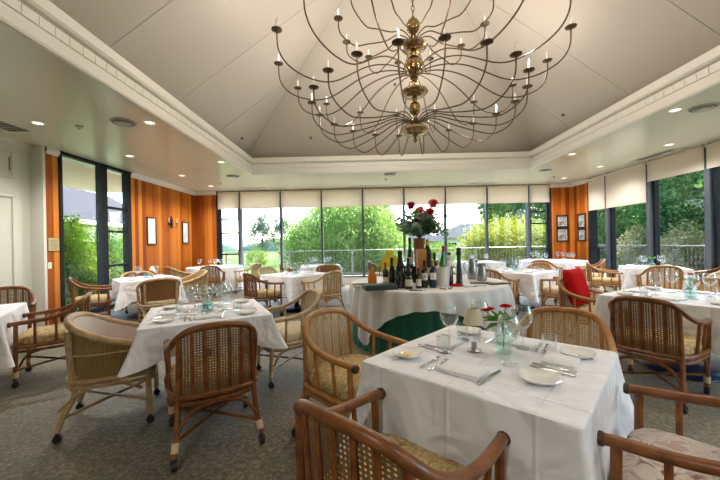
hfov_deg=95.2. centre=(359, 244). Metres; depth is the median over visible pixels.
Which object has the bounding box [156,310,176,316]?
folded napkin
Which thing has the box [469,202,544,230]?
leafy tree
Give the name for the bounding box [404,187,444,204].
roller shade
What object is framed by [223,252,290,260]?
field
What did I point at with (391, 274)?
wine bottle
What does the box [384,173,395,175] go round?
ceiling vent
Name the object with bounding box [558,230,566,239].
print
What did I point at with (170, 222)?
wall sconce
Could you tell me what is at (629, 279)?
tablecloth
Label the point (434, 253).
wine bottle
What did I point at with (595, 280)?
seat cushion
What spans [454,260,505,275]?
tablecloth
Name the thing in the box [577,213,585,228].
framed picture
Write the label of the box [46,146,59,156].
trim
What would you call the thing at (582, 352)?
bread plate
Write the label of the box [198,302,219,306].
folded napkin
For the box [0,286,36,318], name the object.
rattan armchair
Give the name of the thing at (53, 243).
wall plaque
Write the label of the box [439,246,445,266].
champagne bottle
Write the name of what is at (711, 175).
window
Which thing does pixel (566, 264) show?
tablecloth
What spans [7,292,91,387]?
rattan armchair
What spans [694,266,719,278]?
rattan armchair
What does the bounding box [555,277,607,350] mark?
rattan armchair
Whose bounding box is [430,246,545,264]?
railing
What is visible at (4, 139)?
trim
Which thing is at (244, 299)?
bread plate
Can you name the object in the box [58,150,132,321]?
window
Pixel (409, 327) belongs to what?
table skirt
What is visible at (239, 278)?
rattan armchair
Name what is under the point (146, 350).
tablecloth
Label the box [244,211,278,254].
young tree
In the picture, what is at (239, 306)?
folded napkin
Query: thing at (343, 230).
willow tree
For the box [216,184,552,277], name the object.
window
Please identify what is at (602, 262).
rattan armchair
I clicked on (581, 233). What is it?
print
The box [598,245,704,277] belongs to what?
railing
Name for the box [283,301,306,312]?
dining table
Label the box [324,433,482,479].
seat cushion
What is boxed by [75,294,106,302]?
seat cushion
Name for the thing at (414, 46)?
chandelier
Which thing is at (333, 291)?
seat cushion
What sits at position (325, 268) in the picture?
tub chair
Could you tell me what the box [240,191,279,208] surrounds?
roller shade
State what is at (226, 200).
roller shade
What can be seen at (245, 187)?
ceiling vent
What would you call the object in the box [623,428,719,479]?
seat cushion
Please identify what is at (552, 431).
tablecloth
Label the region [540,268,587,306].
rattan armchair
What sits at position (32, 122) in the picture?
recessed light
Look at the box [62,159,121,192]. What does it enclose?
roller shade
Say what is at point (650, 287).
bread plate
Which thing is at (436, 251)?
shrub
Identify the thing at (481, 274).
pitcher
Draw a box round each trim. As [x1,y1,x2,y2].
[0,0,719,174]
[0,136,31,150]
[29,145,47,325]
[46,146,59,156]
[110,0,719,155]
[131,172,194,194]
[195,191,215,194]
[550,183,571,186]
[571,179,587,186]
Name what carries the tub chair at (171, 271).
on the floor
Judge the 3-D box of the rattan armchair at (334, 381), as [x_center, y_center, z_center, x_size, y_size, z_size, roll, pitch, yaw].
[-0.065,0.919,2.323,0.659,0.863,0.631,-1,0,42]
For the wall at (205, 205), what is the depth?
11.15 m
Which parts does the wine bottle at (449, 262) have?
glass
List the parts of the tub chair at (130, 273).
rail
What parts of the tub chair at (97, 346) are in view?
leg, leg, rail, woven panel, seat frame, leg, leg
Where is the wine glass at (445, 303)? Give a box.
[440,303,458,346]
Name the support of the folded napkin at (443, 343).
on the tablecloth at (552, 431)
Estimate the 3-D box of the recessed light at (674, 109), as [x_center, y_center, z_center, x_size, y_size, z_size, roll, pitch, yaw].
[4.655,-1.980,4.859,0.180,0.007,0.180,-1,0,1]
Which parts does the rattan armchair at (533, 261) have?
rail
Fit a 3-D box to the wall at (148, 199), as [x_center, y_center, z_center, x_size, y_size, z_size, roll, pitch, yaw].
[-5.667,-0.155,9.671,0.120,3.240,3.170,-1,0,1]
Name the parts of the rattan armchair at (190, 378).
arm post, leg, leg, rail, seat frame, cane panel, leg, arm post, leg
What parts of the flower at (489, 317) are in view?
stem, stem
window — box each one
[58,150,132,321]
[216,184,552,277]
[587,143,719,283]
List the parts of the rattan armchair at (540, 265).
rail, cane panel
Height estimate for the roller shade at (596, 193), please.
1.004 m
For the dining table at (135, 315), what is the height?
0.740 m
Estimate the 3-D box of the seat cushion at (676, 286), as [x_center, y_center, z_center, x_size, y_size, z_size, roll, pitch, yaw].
[5.624,0.786,6.159,0.563,0.116,0.539,-1,0,31]
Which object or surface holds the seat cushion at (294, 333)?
on the rattan armchair at (291, 331)
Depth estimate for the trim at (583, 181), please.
10.54 m
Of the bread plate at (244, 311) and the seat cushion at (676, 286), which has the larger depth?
the seat cushion at (676, 286)
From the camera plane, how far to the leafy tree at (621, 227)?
16.51 m
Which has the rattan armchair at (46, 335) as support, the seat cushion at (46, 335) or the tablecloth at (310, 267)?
the seat cushion at (46, 335)
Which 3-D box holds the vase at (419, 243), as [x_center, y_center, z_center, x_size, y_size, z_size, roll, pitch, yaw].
[0.855,0.106,4.749,0.176,0.390,0.176,-1,0,1]
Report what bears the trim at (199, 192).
attached to the wall at (205, 205)
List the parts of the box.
lid panel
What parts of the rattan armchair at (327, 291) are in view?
rail, leg, seat frame, cane panel, leg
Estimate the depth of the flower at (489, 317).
1.79 m
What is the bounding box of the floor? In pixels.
[0,284,719,479]
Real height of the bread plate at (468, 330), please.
0.024 m
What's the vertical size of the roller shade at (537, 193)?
0.614 m
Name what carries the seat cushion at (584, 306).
on the rattan armchair at (561, 287)
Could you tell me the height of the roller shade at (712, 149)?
0.514 m
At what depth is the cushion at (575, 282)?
4.15 m
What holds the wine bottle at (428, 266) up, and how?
on the tablecloth at (373, 309)
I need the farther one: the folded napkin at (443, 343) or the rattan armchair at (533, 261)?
the rattan armchair at (533, 261)
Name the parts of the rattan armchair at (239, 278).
rail, cane panel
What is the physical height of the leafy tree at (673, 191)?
6.391 m
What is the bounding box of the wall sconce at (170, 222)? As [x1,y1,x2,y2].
[168,215,177,228]
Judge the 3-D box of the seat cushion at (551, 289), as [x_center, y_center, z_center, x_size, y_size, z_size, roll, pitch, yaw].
[3.688,0.825,5.957,0.563,0.116,0.539,-1,0,-35]
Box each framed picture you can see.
[146,217,156,244]
[182,222,188,243]
[556,215,568,227]
[556,228,568,241]
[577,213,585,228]
[577,228,586,240]
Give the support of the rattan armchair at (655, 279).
on the floor
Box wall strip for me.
[45,146,60,324]
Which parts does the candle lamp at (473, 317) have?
lamp shade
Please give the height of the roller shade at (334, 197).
0.614 m
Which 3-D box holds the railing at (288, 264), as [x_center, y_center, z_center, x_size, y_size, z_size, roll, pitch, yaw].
[-1.696,0.837,14.224,8.260,1.136,0.060,-1,0,1]
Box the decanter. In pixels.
[368,264,376,283]
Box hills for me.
[223,240,287,251]
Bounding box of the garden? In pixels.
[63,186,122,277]
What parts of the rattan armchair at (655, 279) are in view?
leg, rail, cane panel, leg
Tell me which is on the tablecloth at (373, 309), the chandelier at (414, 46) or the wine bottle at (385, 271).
the wine bottle at (385, 271)
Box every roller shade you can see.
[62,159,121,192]
[217,191,238,208]
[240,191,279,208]
[281,190,320,207]
[322,189,361,206]
[363,187,402,205]
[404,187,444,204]
[446,185,485,203]
[487,184,527,203]
[529,184,549,202]
[587,174,604,210]
[604,161,645,207]
[645,144,703,181]
[704,141,719,168]
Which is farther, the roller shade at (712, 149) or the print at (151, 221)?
the print at (151, 221)
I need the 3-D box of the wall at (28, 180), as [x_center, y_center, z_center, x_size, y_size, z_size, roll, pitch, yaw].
[-6.010,-0.148,1.884,0.120,3.240,8.010,-1,0,1]
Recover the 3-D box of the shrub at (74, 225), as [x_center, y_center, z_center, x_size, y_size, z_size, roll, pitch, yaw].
[-8.971,0.467,10.017,2.648,3.023,2.596,-1,0,15]
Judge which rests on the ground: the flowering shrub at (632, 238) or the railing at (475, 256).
the flowering shrub at (632, 238)
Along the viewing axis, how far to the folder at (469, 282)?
4.36 m
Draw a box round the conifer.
[383,206,398,222]
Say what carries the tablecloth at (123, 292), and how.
on the dining table at (135, 315)
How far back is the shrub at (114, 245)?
11.80 m
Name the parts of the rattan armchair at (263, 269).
cane panel, rail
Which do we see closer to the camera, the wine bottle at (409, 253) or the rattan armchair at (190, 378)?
the rattan armchair at (190, 378)
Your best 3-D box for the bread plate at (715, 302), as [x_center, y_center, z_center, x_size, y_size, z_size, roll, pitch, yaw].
[3.178,0.519,2.901,0.157,0.024,0.157,-1,0,-34]
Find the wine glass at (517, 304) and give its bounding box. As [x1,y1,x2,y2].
[512,304,532,332]
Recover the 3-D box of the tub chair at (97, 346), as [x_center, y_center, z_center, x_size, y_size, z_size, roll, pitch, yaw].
[-2.001,0.963,2.679,0.629,0.855,0.668,-1,0,-27]
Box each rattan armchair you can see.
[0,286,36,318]
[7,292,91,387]
[68,277,112,316]
[163,320,264,471]
[198,266,225,298]
[234,263,260,293]
[243,273,283,315]
[256,289,321,388]
[257,267,286,306]
[279,263,299,272]
[291,308,408,437]
[293,388,510,479]
[301,270,345,318]
[367,261,382,276]
[436,259,456,274]
[486,269,519,314]
[510,306,617,352]
[519,262,554,304]
[531,260,562,276]
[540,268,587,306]
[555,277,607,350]
[575,259,607,291]
[585,261,622,294]
[597,383,719,479]
[608,296,712,413]
[636,265,683,289]
[681,277,719,292]
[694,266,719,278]
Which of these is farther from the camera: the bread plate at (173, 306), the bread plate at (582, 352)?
the bread plate at (173, 306)
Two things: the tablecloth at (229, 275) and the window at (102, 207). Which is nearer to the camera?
the window at (102, 207)
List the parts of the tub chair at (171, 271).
woven panel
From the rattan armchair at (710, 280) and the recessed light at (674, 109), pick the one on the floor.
the rattan armchair at (710, 280)
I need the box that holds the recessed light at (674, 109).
[667,108,682,112]
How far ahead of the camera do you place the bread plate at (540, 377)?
1.41 m
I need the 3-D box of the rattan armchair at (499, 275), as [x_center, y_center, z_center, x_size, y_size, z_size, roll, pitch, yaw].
[2.480,0.868,6.057,0.659,0.863,0.631,-1,0,-39]
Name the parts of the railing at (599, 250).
rail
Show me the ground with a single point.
(271, 263)
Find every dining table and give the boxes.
[127,307,149,318]
[167,349,238,407]
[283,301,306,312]
[511,293,535,311]
[640,356,719,382]
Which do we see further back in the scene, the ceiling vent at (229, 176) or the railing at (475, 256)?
the railing at (475, 256)
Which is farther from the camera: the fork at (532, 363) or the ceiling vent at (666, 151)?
the ceiling vent at (666, 151)
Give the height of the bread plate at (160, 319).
0.024 m
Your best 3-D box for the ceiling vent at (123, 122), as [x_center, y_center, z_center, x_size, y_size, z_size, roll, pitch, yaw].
[-3.513,-1.801,4.886,0.340,0.035,0.340,-1,0,1]
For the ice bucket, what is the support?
on the tablecloth at (373, 309)
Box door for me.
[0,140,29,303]
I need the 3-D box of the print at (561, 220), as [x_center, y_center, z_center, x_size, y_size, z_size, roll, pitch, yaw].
[6.751,-0.767,10.980,0.260,0.280,0.004,-1,0,1]
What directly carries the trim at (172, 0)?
attached to the ceiling at (632, 44)
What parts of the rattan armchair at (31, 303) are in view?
cane panel, rail, leg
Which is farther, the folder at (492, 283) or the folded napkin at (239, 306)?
the folder at (492, 283)
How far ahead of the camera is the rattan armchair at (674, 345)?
2.73 m
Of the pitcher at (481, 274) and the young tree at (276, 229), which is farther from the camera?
the young tree at (276, 229)
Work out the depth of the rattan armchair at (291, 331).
3.34 m
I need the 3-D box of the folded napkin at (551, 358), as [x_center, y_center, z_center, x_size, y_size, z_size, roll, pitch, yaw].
[0.984,0.567,1.616,0.149,0.016,0.208,-1,0,40]
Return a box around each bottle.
[383,262,387,282]
[388,258,394,282]
[395,251,405,287]
[404,263,412,288]
[407,237,413,265]
[416,268,421,287]
[421,260,427,287]
[425,239,430,262]
[426,253,430,285]
[429,260,435,287]
[433,252,437,283]
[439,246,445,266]
[446,252,452,284]
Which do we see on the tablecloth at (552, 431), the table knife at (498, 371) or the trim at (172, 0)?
the table knife at (498, 371)
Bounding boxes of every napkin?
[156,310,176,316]
[193,313,220,319]
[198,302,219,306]
[235,303,253,308]
[425,336,463,350]
[435,359,489,380]
[449,283,464,285]
[493,335,537,349]
[540,350,580,370]
[629,289,650,292]
[650,296,681,300]
[683,290,711,294]
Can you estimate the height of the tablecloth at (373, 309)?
0.704 m
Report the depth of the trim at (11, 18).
5.06 m
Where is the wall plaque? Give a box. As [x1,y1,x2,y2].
[48,238,58,250]
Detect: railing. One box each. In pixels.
[225,249,412,275]
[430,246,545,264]
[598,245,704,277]
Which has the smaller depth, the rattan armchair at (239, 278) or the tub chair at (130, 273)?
the tub chair at (130, 273)
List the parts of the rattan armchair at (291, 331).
leg, leg, arm post, seat frame, rail, arm post, leg, cane panel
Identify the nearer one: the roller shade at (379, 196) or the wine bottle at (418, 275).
the wine bottle at (418, 275)
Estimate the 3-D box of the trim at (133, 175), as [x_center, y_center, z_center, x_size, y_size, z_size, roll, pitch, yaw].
[-5.604,-1.717,9.619,0.070,0.120,3.070,-1,0,1]
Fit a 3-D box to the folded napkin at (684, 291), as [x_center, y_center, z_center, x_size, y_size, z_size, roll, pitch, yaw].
[3.627,0.513,3.538,0.149,0.016,0.208,-1,0,-31]
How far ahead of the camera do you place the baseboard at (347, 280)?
11.11 m
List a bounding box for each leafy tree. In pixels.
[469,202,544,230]
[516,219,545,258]
[597,177,690,266]
[617,170,704,276]
[687,172,704,264]
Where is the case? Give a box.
[416,249,426,273]
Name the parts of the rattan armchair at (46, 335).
leg, leg, arm post, seat frame, rail, arm post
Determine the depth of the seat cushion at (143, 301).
5.53 m
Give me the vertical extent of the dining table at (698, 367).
0.740 m
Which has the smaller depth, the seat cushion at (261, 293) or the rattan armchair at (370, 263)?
the seat cushion at (261, 293)
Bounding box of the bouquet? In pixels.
[394,199,450,237]
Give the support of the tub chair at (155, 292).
on the floor
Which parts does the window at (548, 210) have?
head rail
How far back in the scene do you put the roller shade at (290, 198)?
11.07 m
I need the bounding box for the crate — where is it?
[404,265,415,282]
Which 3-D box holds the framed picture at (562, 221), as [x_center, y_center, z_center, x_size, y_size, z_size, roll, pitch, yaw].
[6.751,-0.767,10.976,0.400,0.420,0.030,-1,0,1]
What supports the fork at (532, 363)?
on the tablecloth at (552, 431)
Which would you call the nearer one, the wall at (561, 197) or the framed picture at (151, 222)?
the framed picture at (151, 222)
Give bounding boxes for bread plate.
[151,316,174,322]
[161,304,180,308]
[234,298,249,302]
[237,309,256,314]
[391,346,422,358]
[455,326,481,334]
[519,368,561,385]
[560,346,595,358]
[616,291,634,295]
[644,286,661,289]
[707,300,719,304]
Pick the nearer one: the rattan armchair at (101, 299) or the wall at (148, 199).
the rattan armchair at (101, 299)
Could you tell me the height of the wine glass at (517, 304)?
0.238 m
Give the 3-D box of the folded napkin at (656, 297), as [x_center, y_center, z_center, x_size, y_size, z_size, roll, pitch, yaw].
[2.981,0.527,3.212,0.149,0.016,0.208,-1,0,-28]
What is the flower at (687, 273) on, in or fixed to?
in the flask
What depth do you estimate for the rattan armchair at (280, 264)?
9.24 m
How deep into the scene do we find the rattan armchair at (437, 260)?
9.55 m
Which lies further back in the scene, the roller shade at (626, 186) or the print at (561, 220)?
the print at (561, 220)
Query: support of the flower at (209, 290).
in the flask
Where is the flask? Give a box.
[200,302,213,311]
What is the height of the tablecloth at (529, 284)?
0.487 m
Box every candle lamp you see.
[199,284,210,308]
[463,307,484,352]
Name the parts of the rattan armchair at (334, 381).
leg, arm post, seat frame, cane panel, arm post, leg, leg, rail, arm post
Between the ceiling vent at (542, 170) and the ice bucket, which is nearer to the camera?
the ice bucket
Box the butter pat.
[399,351,410,355]
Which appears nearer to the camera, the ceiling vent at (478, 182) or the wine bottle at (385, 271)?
the wine bottle at (385, 271)
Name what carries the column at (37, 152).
attached to the wall at (28, 180)
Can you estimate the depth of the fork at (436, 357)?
1.63 m
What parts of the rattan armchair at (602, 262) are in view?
rail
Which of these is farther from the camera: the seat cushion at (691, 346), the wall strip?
the wall strip
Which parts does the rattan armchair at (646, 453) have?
leg, leg, arm post, arm post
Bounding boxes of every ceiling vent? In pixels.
[0,120,34,132]
[109,118,136,126]
[226,175,239,177]
[242,187,266,188]
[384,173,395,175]
[468,182,494,183]
[539,169,552,171]
[631,148,681,160]
[687,102,719,112]
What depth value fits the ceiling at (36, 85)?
5.96 m
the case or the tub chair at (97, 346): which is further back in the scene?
the case
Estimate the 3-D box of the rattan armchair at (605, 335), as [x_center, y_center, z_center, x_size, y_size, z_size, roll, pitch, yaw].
[1.316,0.891,2.177,0.631,0.863,0.659,-1,0,40]
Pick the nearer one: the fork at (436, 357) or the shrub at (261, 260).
the fork at (436, 357)
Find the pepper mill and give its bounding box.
[456,248,462,284]
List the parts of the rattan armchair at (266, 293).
cane panel, leg, seat frame, rail, leg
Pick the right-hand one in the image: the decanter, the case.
the case
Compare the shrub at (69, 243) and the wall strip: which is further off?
the shrub at (69, 243)
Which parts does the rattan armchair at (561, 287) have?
leg, cane panel, arm post, rail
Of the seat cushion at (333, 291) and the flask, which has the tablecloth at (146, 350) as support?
the flask
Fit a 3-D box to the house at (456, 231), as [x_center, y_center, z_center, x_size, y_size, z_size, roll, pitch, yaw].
[13.705,-0.578,38.822,10.900,3.800,7.400,-1,0,1]
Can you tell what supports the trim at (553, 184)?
attached to the wall at (561, 197)
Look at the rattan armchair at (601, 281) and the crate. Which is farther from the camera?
the rattan armchair at (601, 281)
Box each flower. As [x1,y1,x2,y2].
[203,289,215,308]
[481,304,523,348]
[675,273,704,294]
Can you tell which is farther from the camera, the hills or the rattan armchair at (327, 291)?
the hills
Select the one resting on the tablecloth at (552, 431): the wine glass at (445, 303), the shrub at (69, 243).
the wine glass at (445, 303)
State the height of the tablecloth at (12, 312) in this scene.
0.487 m
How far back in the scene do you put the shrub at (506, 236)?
16.25 m
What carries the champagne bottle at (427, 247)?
on the crate
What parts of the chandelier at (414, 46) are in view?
arm, arm, arm, arm, arm, arm, arm, arm, arm, arm, arm, arm, arm, arm, arm, arm, arm, arm, arm, arm, arm, arm, arm, lamp shade, stem, lamp shade, lamp shade, arm, arm, arm, arm, arm, arm, arm, arm, arm, arm, arm, arm, arm, arm, arm, arm, arm, arm, arm, arm, arm, arm, arm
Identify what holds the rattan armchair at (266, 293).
on the floor
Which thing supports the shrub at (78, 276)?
on the ground
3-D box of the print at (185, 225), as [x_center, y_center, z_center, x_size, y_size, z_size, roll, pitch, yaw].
[-5.589,-0.367,10.525,0.004,0.604,0.284,-1,0,1]
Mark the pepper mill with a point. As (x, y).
(458, 252)
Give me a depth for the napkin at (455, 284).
4.13 m
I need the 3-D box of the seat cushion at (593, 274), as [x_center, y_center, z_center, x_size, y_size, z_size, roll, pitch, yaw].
[5.850,0.781,8.373,0.539,0.116,0.563,-1,0,31]
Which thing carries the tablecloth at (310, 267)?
on the dining table
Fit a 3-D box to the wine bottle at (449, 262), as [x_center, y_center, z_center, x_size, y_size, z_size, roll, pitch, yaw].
[1.158,0.316,4.255,0.100,0.422,0.098,-1,0,0]
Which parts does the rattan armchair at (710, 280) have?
cane panel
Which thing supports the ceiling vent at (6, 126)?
in the ceiling at (36, 85)
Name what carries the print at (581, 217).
attached to the framed picture at (581, 218)
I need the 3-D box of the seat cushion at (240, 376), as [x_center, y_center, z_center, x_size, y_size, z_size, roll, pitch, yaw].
[-1.077,0.922,2.413,0.563,0.116,0.539,-1,0,-30]
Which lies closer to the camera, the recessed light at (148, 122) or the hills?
the recessed light at (148, 122)
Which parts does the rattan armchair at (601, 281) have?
leg, rail, seat frame, leg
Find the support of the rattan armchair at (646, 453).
on the floor
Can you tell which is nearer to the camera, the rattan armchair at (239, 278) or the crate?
the crate
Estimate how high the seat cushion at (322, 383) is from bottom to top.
0.116 m
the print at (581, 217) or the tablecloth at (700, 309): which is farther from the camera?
the print at (581, 217)
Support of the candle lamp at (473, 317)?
on the tablecloth at (552, 431)
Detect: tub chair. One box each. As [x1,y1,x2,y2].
[51,311,159,443]
[120,271,154,313]
[136,277,180,322]
[164,266,191,277]
[181,269,209,304]
[316,264,340,282]
[698,271,719,292]
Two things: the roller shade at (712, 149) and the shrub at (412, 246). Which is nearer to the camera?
the roller shade at (712, 149)
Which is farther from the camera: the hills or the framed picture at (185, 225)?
the hills
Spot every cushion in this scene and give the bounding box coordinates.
[18,324,68,345]
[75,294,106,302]
[140,298,174,304]
[170,351,249,393]
[248,289,279,297]
[276,321,314,341]
[309,354,369,400]
[313,287,337,295]
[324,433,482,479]
[543,285,558,293]
[562,267,590,306]
[566,304,594,315]
[586,272,600,276]
[592,277,618,283]
[616,326,701,355]
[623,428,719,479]
[640,282,679,289]
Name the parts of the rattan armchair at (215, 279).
cane panel, rail, seat frame, leg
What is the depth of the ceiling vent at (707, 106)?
4.73 m
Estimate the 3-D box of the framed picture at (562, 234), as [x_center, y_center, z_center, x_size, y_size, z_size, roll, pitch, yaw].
[6.760,-0.317,10.976,0.400,0.460,0.030,-1,0,1]
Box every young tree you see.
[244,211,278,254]
[268,216,293,261]
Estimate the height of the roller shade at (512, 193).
0.614 m
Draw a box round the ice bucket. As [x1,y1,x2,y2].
[435,266,450,286]
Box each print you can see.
[148,218,155,242]
[183,223,187,241]
[558,217,565,225]
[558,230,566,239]
[579,215,583,225]
[579,231,584,238]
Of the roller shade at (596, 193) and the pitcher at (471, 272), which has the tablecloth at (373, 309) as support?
the pitcher at (471, 272)
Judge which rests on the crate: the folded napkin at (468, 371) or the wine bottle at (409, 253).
the wine bottle at (409, 253)
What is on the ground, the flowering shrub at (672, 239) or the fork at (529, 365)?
the flowering shrub at (672, 239)
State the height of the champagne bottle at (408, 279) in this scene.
0.311 m
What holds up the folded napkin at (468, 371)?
on the tablecloth at (552, 431)
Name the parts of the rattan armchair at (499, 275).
cane panel, rail, leg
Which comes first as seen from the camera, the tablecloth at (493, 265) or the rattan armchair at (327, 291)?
the rattan armchair at (327, 291)
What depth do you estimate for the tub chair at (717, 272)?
5.07 m
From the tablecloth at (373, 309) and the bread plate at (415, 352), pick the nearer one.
the bread plate at (415, 352)
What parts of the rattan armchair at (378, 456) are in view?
leg, arm post, cane panel, arm post, leg, leg, arm post, leg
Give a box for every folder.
[469,282,491,283]
[485,282,511,284]
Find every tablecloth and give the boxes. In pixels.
[0,302,32,367]
[110,275,188,310]
[117,299,287,376]
[185,265,243,293]
[257,271,333,301]
[300,264,344,286]
[337,325,633,479]
[346,275,515,344]
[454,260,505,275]
[489,268,558,302]
[518,259,587,284]
[583,287,719,355]
[616,265,696,290]
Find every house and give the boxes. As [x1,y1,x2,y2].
[398,231,447,258]
[434,223,484,256]
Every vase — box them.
[380,250,397,282]
[413,238,424,264]
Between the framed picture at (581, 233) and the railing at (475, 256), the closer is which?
the framed picture at (581, 233)
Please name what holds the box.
on the tablecloth at (373, 309)
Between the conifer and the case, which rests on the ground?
the conifer
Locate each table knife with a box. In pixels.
[418,344,451,353]
[476,370,500,384]
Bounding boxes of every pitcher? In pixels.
[463,259,477,278]
[475,263,489,280]
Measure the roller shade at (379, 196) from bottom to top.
0.614 m
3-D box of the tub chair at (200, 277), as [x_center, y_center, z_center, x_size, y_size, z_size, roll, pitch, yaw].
[-3.688,0.997,7.245,0.629,0.855,0.668,-1,0,-43]
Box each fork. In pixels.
[419,356,439,367]
[427,358,448,369]
[529,365,576,375]
[532,363,578,372]
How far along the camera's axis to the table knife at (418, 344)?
1.84 m
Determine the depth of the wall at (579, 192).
10.62 m
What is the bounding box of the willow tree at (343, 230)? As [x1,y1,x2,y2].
[274,206,411,274]
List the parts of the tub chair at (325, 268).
woven panel, rail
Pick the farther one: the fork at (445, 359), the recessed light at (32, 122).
the recessed light at (32, 122)
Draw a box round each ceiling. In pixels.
[0,23,719,191]
[49,0,719,157]
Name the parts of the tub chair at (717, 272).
rail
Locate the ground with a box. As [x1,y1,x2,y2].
[223,249,617,274]
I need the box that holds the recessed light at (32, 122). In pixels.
[29,121,45,125]
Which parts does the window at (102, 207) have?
sill rail, head rail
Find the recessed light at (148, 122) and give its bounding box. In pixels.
[143,120,156,124]
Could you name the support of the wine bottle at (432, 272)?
on the tablecloth at (373, 309)
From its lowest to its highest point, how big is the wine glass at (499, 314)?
0.238 m
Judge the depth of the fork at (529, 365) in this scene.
1.50 m
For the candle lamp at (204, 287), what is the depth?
3.19 m
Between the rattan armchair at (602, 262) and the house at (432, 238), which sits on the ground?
the house at (432, 238)
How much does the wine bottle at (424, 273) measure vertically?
0.336 m
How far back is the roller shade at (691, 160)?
7.25 m
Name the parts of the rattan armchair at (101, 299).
leg, rail, seat frame, leg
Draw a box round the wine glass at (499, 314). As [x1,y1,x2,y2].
[497,314,520,363]
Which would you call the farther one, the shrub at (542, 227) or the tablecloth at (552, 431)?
the shrub at (542, 227)
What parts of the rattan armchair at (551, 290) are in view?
leg, seat frame, rail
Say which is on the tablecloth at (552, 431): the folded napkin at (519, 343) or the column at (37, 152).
the folded napkin at (519, 343)
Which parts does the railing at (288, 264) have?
post, rail, post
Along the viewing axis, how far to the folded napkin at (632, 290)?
3.67 m
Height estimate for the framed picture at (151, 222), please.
0.740 m
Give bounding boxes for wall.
[27,151,31,289]
[131,173,195,275]
[194,195,216,265]
[551,187,572,258]
[572,183,588,261]
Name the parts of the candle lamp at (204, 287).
lamp shade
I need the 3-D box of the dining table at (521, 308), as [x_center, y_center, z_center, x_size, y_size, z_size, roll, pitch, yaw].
[3.157,0.916,6.609,1.100,0.740,1.100,-1,0,-39]
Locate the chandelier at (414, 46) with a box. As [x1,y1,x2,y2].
[271,0,576,155]
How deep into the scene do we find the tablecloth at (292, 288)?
6.47 m
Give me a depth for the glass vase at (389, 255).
4.64 m
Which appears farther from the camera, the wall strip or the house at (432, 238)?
the house at (432, 238)
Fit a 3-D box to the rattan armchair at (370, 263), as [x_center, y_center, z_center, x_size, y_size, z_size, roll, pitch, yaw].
[0.535,0.907,9.737,0.659,0.863,0.631,-1,0,-11]
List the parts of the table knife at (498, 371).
handle, blade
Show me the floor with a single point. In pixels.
(111, 439)
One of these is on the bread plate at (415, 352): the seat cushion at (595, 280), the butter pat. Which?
the butter pat
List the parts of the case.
sliding lid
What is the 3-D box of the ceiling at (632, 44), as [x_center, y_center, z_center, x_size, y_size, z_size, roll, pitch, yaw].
[0.718,-3.740,4.790,7.980,2.810,8.320,-1,0,1]
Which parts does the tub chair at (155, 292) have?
leg, leg, seat frame, rail, woven panel, leg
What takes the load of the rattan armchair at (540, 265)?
on the floor
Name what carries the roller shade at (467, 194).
attached to the window at (548, 210)
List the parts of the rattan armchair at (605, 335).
leg, cane panel, leg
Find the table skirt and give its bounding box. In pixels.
[352,311,508,354]
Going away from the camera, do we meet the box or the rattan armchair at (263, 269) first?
the box
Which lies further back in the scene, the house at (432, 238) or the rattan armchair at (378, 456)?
the house at (432, 238)
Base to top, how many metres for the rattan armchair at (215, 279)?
0.863 m
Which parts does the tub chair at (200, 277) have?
seat frame, rail, woven panel, leg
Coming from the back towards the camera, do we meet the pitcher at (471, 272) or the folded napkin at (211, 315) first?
the pitcher at (471, 272)
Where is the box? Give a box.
[362,283,397,290]
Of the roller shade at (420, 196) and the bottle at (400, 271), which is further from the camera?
the roller shade at (420, 196)
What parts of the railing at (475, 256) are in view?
rail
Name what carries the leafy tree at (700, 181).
on the ground
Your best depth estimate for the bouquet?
4.62 m
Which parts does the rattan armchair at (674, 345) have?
leg, leg, cane panel, rail, seat frame, leg, arm post, arm post, leg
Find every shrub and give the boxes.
[63,212,118,293]
[64,219,94,276]
[64,256,109,313]
[77,226,122,287]
[245,246,268,267]
[397,242,431,261]
[407,240,463,263]
[453,207,545,268]
[604,220,678,265]
[640,219,705,277]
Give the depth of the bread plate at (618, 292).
3.51 m
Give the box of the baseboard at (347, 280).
[250,277,367,285]

